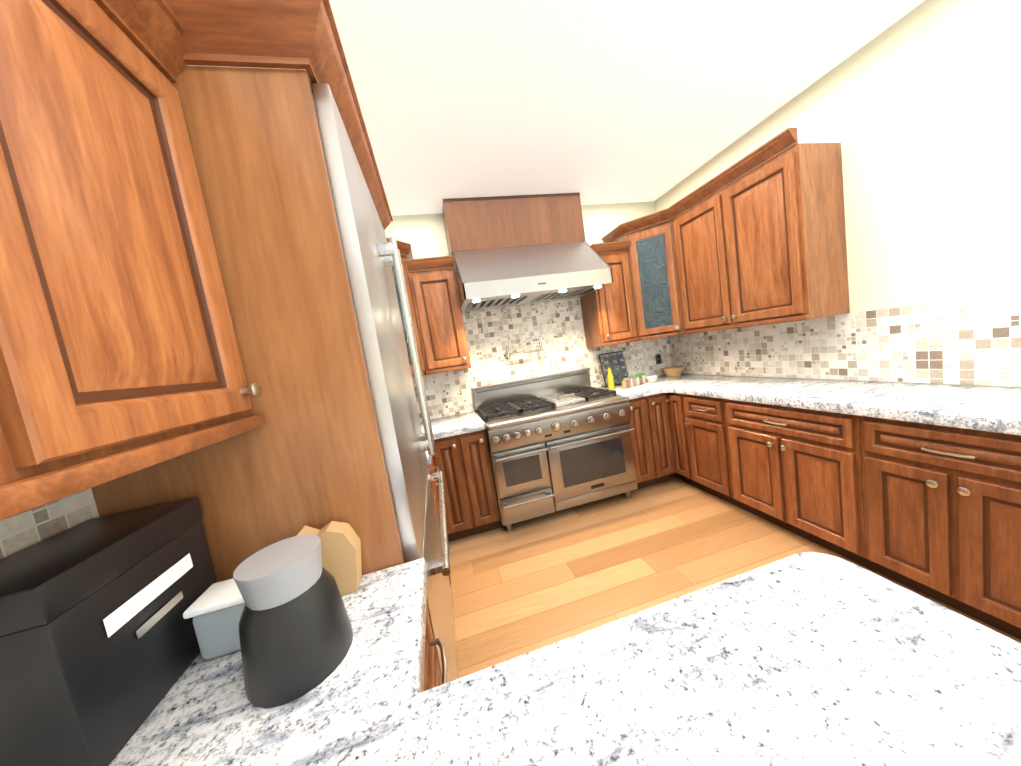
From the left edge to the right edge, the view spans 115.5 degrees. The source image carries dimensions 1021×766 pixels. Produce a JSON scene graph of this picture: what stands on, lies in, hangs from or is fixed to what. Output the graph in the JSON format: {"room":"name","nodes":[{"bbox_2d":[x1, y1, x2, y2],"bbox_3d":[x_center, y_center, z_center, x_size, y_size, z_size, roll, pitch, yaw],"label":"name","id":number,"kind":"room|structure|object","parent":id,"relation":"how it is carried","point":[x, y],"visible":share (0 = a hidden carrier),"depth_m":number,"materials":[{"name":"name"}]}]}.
{"room":"kitchen","nodes":[
{"label":"kitchen","id":0,"kind":"room"},
{"bbox_2d":[384,201,667,421],"bbox_3d":[0.136,-0.292,3.261,3.515,2.780,0.100,-10,6,-12],"label":"wall","id":1,"kind":"structure","parent":0,"point":[424,235],"depth_m":2.97,"materials":[{"name":"yellow paint"}]},
{"bbox_2d":[406,256,470,374],"bbox_3d":[-0.619,-0.561,2.813,0.376,0.925,0.390,-10,6,-12],"label":"upper cabinet","id":2,"kind":"object","parent":1,"relation":"attached to","point":[437,305],"visible":1,"depth_m":2.67,"materials":[{"name":"brown wood"}]},
{"bbox_2d":[442,192,585,255],"bbox_3d":[0.037,-1.438,2.976,1.246,0.434,0.271,-10,6,-12],"label":"wooden range hood","id":3,"kind":"object","parent":1,"relation":"attached to","point":[479,223],"visible":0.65,"depth_m":2.83,"materials":[{"name":"brown wood"}]},
{"bbox_2d":[451,241,612,311],"bbox_3d":[0.149,-0.975,2.840,1.246,0.482,0.642,-10,6,-12],"label":"range hood","id":4,"kind":"object","parent":1,"relation":"attached to","point":[503,277],"visible":1,"depth_m":2.65,"materials":[{"name":"silver metal"}]},
{"bbox_2d":[412,298,671,420],"bbox_3d":[0.143,-0.329,3.206,3.314,1.140,0.006,-10,6,-12],"label":"tile backsplash","id":5,"kind":"structure","parent":1,"relation":"attached to","point":[559,326],"depth_m":3.20,"materials":[{"name":"tile"}]},
{"bbox_2d":[503,342,548,358],"bbox_3d":[0.142,-0.289,3.136,0.430,0.175,0.134,-10,6,-12],"label":"pot filler","id":6,"kind":"object","parent":5,"relation":"attached to","point":[507,355],"visible":1,"depth_m":3.12,"materials":[{"name":"silver metal"}]},
{"bbox_2d":[655,354,661,364],"bbox_3d":[1.634,-0.263,3.553,0.070,0.110,0.008,-10,6,-12],"label":"electrical outlet plate","id":7,"kind":"object","parent":5,"relation":"attached to","point":[658,358],"visible":1,"depth_m":3.55,"materials":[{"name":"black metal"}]},
{"bbox_2d":[580,241,638,347],"bbox_3d":[0.951,-0.839,3.166,0.381,0.925,0.390,-10,6,-12],"label":"upper cabinet","id":8,"kind":"object","parent":1,"relation":"attached to","point":[608,313],"visible":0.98,"depth_m":3.03,"materials":[{"name":"brown wood"}]},
{"bbox_2d":[190,0,924,215],"bbox_3d":[0.490,-1.553,0.696,3.515,0.080,5.100,-10,6,-12],"label":"ceiling","id":9,"kind":"structure","parent":0,"point":[594,102],"depth_m":1.72,"materials":[{"name":"white paint"}]},
{"bbox_2d":[448,473,1020,678],"bbox_3d":[0.925,1.250,0.967,3.515,0.060,5.100,-10,6,-12],"label":"floor","id":10,"kind":"structure","parent":0,"point":[527,586],"depth_m":2.05,"materials":[{"name":"brown wood"}]},
{"bbox_2d":[91,64,404,581],"bbox_3d":[-0.712,0.351,1.265,0.598,2.152,0.982,-10,6,-12],"label":"surround","id":11,"kind":"object","parent":10,"relation":"on","point":[309,453],"visible":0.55,"depth_m":0.77,"materials":[{"name":"brown wood"}]},
{"bbox_2d":[94,0,392,229],"bbox_3d":[-0.802,-0.743,0.998,0.682,0.152,2.432,-10,6,-12],"label":"crown molding","id":12,"kind":"structure","parent":11,"relation":"attached to","point":[171,39],"depth_m":0.69,"materials":[{"name":"brown wood"}]},
{"bbox_2d":[310,83,457,682],"bbox_3d":[-0.656,0.344,1.277,0.709,2.147,0.938,-10,6,-12],"label":"refrigerator","id":13,"kind":"object","parent":10,"relation":"on","point":[372,255],"visible":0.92,"depth_m":0.97,"materials":[{"name":"silver metal"}]},
{"bbox_2d":[432,452,438,493],"bbox_3d":[-0.791,0.914,2.324,0.634,0.868,0.216,-10,6,-12],"label":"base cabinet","id":14,"kind":"object","parent":10,"relation":"on","point":[435,454],"visible":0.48,"depth_m":2.29,"materials":[{"name":"brown wood"}]},
{"bbox_2d":[423,603,447,691],"bbox_3d":[-0.399,1.012,0.678,0.644,0.868,0.371,-10,6,-12],"label":"base cabinet","id":15,"kind":"object","parent":10,"relation":"on","point":[432,677],"visible":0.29,"depth_m":0.78,"materials":[{"name":"brown wood"}]},
{"bbox_2d":[428,457,450,584],"bbox_3d":[-0.714,0.932,2.018,0.644,0.868,0.411,-10,6,-12],"label":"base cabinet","id":16,"kind":"object","parent":10,"relation":"on","point":[434,484],"visible":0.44,"depth_m":1.99,"materials":[{"name":"brown wood"}]},
{"bbox_2d":[433,430,499,541],"bbox_3d":[-0.411,0.808,2.805,0.445,0.868,0.662,-10,6,-12],"label":"base cabinet","id":17,"kind":"object","parent":10,"relation":"on","point":[462,462],"visible":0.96,"depth_m":2.52,"materials":[{"name":"brown wood"}]},
{"bbox_2d":[420,411,485,464],"bbox_3d":[-0.713,0.425,2.411,1.066,0.054,1.234,-10,6,-12],"label":"countertop","id":18,"kind":"structure","parent":17,"relation":"on","point":[455,425],"depth_m":2.56,"materials":[{"name":"white stone"}]},
{"bbox_2d":[472,368,637,531],"bbox_3d":[0.383,0.530,2.915,1.213,1.152,0.766,-10,6,-12],"label":"range","id":19,"kind":"object","parent":10,"relation":"on","point":[558,441],"visible":0.98,"depth_m":2.64,"materials":[{"name":"silver metal"}]},
{"bbox_2d":[628,393,675,491],"bbox_3d":[1.197,0.524,3.166,0.454,0.868,0.662,-10,6,-12],"label":"base cabinet","id":20,"kind":"object","parent":10,"relation":"on","point":[651,440],"visible":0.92,"depth_m":2.88,"materials":[{"name":"brown wood"}]},
{"bbox_2d":[665,393,699,487],"bbox_3d":[1.748,0.463,2.910,0.620,0.868,0.188,-10,6,-12],"label":"base cabinet","id":21,"kind":"object","parent":10,"relation":"on","point":[678,427],"visible":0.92,"depth_m":2.84,"materials":[{"name":"brown wood"}]},
{"bbox_2d":[683,394,742,508],"bbox_3d":[1.811,0.481,2.623,0.630,0.868,0.398,-10,6,-12],"label":"base cabinet","id":22,"kind":"object","parent":10,"relation":"on","point":[705,423],"visible":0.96,"depth_m":2.52,"materials":[{"name":"brown wood"}]},
{"bbox_2d":[725,399,877,571],"bbox_3d":[1.944,0.515,2.059,0.630,0.868,0.758,-10,6,-12],"label":"base cabinet","id":23,"kind":"object","parent":10,"relation":"on","point":[797,471],"visible":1,"depth_m":1.89,"materials":[{"name":"brown wood"}]},
{"bbox_2d":[598,374,1020,435],"bbox_3d":[1.624,0.081,2.215,1.015,0.054,2.643,-10,6,-12],"label":"countertop","id":24,"kind":"structure","parent":23,"relation":"on","point":[990,409],"depth_m":1.66,"materials":[{"name":"white stone"}]},
{"bbox_2d":[607,365,614,389],"bbox_3d":[0.964,-0.053,3.111,0.060,0.240,0.060,-10,6,-12],"label":"oil bottle","id":25,"kind":"object","parent":24,"relation":"on","point":[610,379],"visible":0.88,"depth_m":3.09,"materials":[{"name":"yellow"}]},
{"bbox_2d":[598,351,627,387],"bbox_3d":[1.079,-0.147,3.357,0.282,0.344,0.122,-10,6,-12],"label":"spice rack","id":26,"kind":"object","parent":24,"relation":"on","point":[620,363],"visible":0.85,"depth_m":3.33,"materials":[{"name":"black metal"}]},
{"bbox_2d":[621,378,626,389],"bbox_3d":[1.069,0.006,3.036,0.046,0.105,0.046,-10,6,-12],"label":"spice jar","id":27,"kind":"object","parent":24,"relation":"on","point":[623,383],"visible":1,"depth_m":3.02,"materials":[{"name":"brown"}]},
{"bbox_2d":[624,377,629,388],"bbox_3d":[1.111,-0.003,3.062,0.046,0.105,0.046,-10,6,-12],"label":"spice jar","id":28,"kind":"object","parent":24,"relation":"on","point":[628,382],"visible":0.77,"depth_m":3.04,"materials":[{"name":"brown"}]},
{"bbox_2d":[628,376,633,387],"bbox_3d":[1.151,-0.011,3.088,0.046,0.105,0.046,-10,6,-12],"label":"spice jar","id":29,"kind":"object","parent":24,"relation":"on","point":[631,381],"visible":0.67,"depth_m":3.07,"materials":[{"name":"beige glass"}]},
{"bbox_2d":[632,375,636,386],"bbox_3d":[1.193,-0.020,3.115,0.046,0.105,0.046,-10,6,-12],"label":"spice jar","id":30,"kind":"object","parent":24,"relation":"on","point":[634,381],"visible":0.77,"depth_m":3.10,"materials":[{"name":"brown glass"}]},
{"bbox_2d":[636,374,639,385],"bbox_3d":[1.234,-0.029,3.141,0.046,0.105,0.046,-10,6,-12],"label":"spice jar","id":31,"kind":"object","parent":24,"relation":"on","point":[637,380],"visible":0.54,"depth_m":3.12,"materials":[{"name":"beige"}]},
{"bbox_2d":[639,374,642,384],"bbox_3d":[1.275,-0.038,3.167,0.046,0.105,0.046,-10,6,-12],"label":"spice jar","id":32,"kind":"object","parent":24,"relation":"on","point":[641,379],"visible":0.62,"depth_m":3.15,"materials":[{"name":"brown"}]},
{"bbox_2d":[640,373,645,383],"bbox_3d":[1.316,-0.047,3.194,0.046,0.105,0.046,-10,6,-12],"label":"spice jar","id":33,"kind":"object","parent":24,"relation":"on","point":[644,378],"visible":0.69,"depth_m":3.17,"materials":[{"name":"beige"}]},
{"bbox_2d":[646,376,657,381],"bbox_3d":[1.416,-0.039,3.238,0.120,0.050,0.120,-10,6,-12],"label":"bowl","id":34,"kind":"object","parent":24,"relation":"on","point":[651,378],"visible":0.92,"depth_m":3.20,"materials":[{"name":"beige ceramic"}]},
{"bbox_2d":[662,366,683,376],"bbox_3d":[1.712,-0.119,3.385,0.210,0.090,0.210,-10,6,-12],"label":"bowl","id":35,"kind":"object","parent":24,"relation":"on","point":[673,371],"visible":1,"depth_m":3.32,"materials":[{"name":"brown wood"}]},
{"bbox_2d":[859,416,1020,639],"bbox_3d":[2.099,0.555,1.398,0.630,0.868,0.598,-10,6,-12],"label":"base cabinet","id":36,"kind":"object","parent":10,"relation":"on","point":[942,512],"visible":1,"depth_m":1.35,"materials":[{"name":"brown wood"}]},
{"bbox_3d":[0.075,0.980,0.248,1.458,0.868,0.642,-10,6,-12],"label":"cabinet","id":37,"kind":"object","parent":10,"relation":"on","visible":0},
{"bbox_2d":[109,552,1020,765],"bbox_3d":[-0.013,0.513,0.379,1.491,0.054,1.071,-10,6,-12],"label":"countertop","id":38,"kind":"structure","parent":37,"relation":"on","point":[810,659],"depth_m":0.47,"materials":[{"name":"white stone"}]},
{"bbox_2d":[0,497,216,765],"bbox_3d":[-0.736,0.426,0.568,0.196,0.300,0.306,-10,6,-12],"label":"appliance box","id":39,"kind":"object","parent":38,"relation":"on","point":[100,651],"visible":0.9,"depth_m":0.50,"materials":[{"name":"black plastic"}]},
{"bbox_2d":[183,578,244,659],"bbox_3d":[-0.559,0.482,0.680,0.150,0.115,0.090,-10,6,-12],"label":"container","id":40,"kind":"object","parent":38,"relation":"on","point":[214,610],"visible":0.5,"depth_m":0.64,"materials":[{"name":"grey plastic"}]},
{"bbox_2d":[233,534,352,708],"bbox_3d":[-0.406,0.418,0.599,0.170,0.210,0.170,-10,6,-12],"label":"canister","id":41,"kind":"object","parent":38,"relation":"on","point":[295,633],"visible":1,"depth_m":0.54,"materials":[{"name":"black plastic"}]},
{"bbox_2d":[296,521,361,595],"bbox_3d":[-0.457,0.429,0.778,0.175,0.170,0.050,-10,6,-12],"label":"cutting board","id":42,"kind":"object","parent":38,"relation":"on","point":[341,552],"visible":0.45,"depth_m":0.77,"materials":[{"name":"beige wood"}]},
{"bbox_2d":[654,0,1020,387],"bbox_3d":[2.350,-0.437,1.201,0.100,2.780,4.900,-10,6,-12],"label":"wall","id":43,"kind":"structure","parent":0,"point":[915,112],"depth_m":1.62,"materials":[{"name":"yellow paint"}]},
{"bbox_2d":[621,216,683,335],"bbox_3d":[1.329,-0.942,2.976,0.290,0.963,0.289,-10,6,-12],"label":"upper cabinet","id":44,"kind":"object","parent":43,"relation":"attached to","point":[653,266],"depth_m":2.95,"materials":[{"name":"brown wood"}]},
{"bbox_2d":[673,143,849,334],"bbox_3d":[1.740,-0.929,2.405,0.382,1.005,1.000,-10,6,-12],"label":"upper cabinet","id":45,"kind":"object","parent":43,"relation":"attached to","point":[764,244],"visible":1,"depth_m":2.06,"materials":[{"name":"brown wood"}]},
{"bbox_2d":[668,293,1020,386],"bbox_3d":[2.044,-0.252,2.462,0.006,0.424,2.270,-10,6,-12],"label":"tile backsplash","id":46,"kind":"structure","parent":43,"relation":"attached to","point":[970,341],"depth_m":1.88,"materials":[{"name":"tile"}]},
{"bbox_3d":[-0.934,0.144,0.463,0.100,2.780,4.900,-10,6,-12],"label":"wall","id":47,"kind":"structure","parent":0,"visible":0},
{"bbox_2d":[0,488,98,559],"bbox_3d":[-0.772,0.404,0.195,0.006,0.424,1.073,-10,6,-12],"label":"tile backsplash","id":48,"kind":"structure","parent":47,"relation":"attached to","point":[19,532],"depth_m":0.61,"materials":[{"name":"tile"}]},
{"bbox_2d":[0,0,264,520],"bbox_3d":[-0.701,-0.221,0.263,0.382,0.765,0.900,-10,6,-12],"label":"upper cabinet","id":49,"kind":"object","parent":47,"relation":"attached to","point":[119,354],"visible":1,"depth_m":0.45,"materials":[{"name":"brown wood"}]},
{"bbox_2d":[386,237,426,377],"bbox_3d":[-1.073,-0.529,2.524,0.746,1.056,0.746,-10,6,-12],"label":"upper cabinet","id":50,"kind":"object","parent":47,"relation":"attached to","point":[405,250],"visible":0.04,"depth_m":2.57,"materials":[{"name":"brown wood"}]}
]}

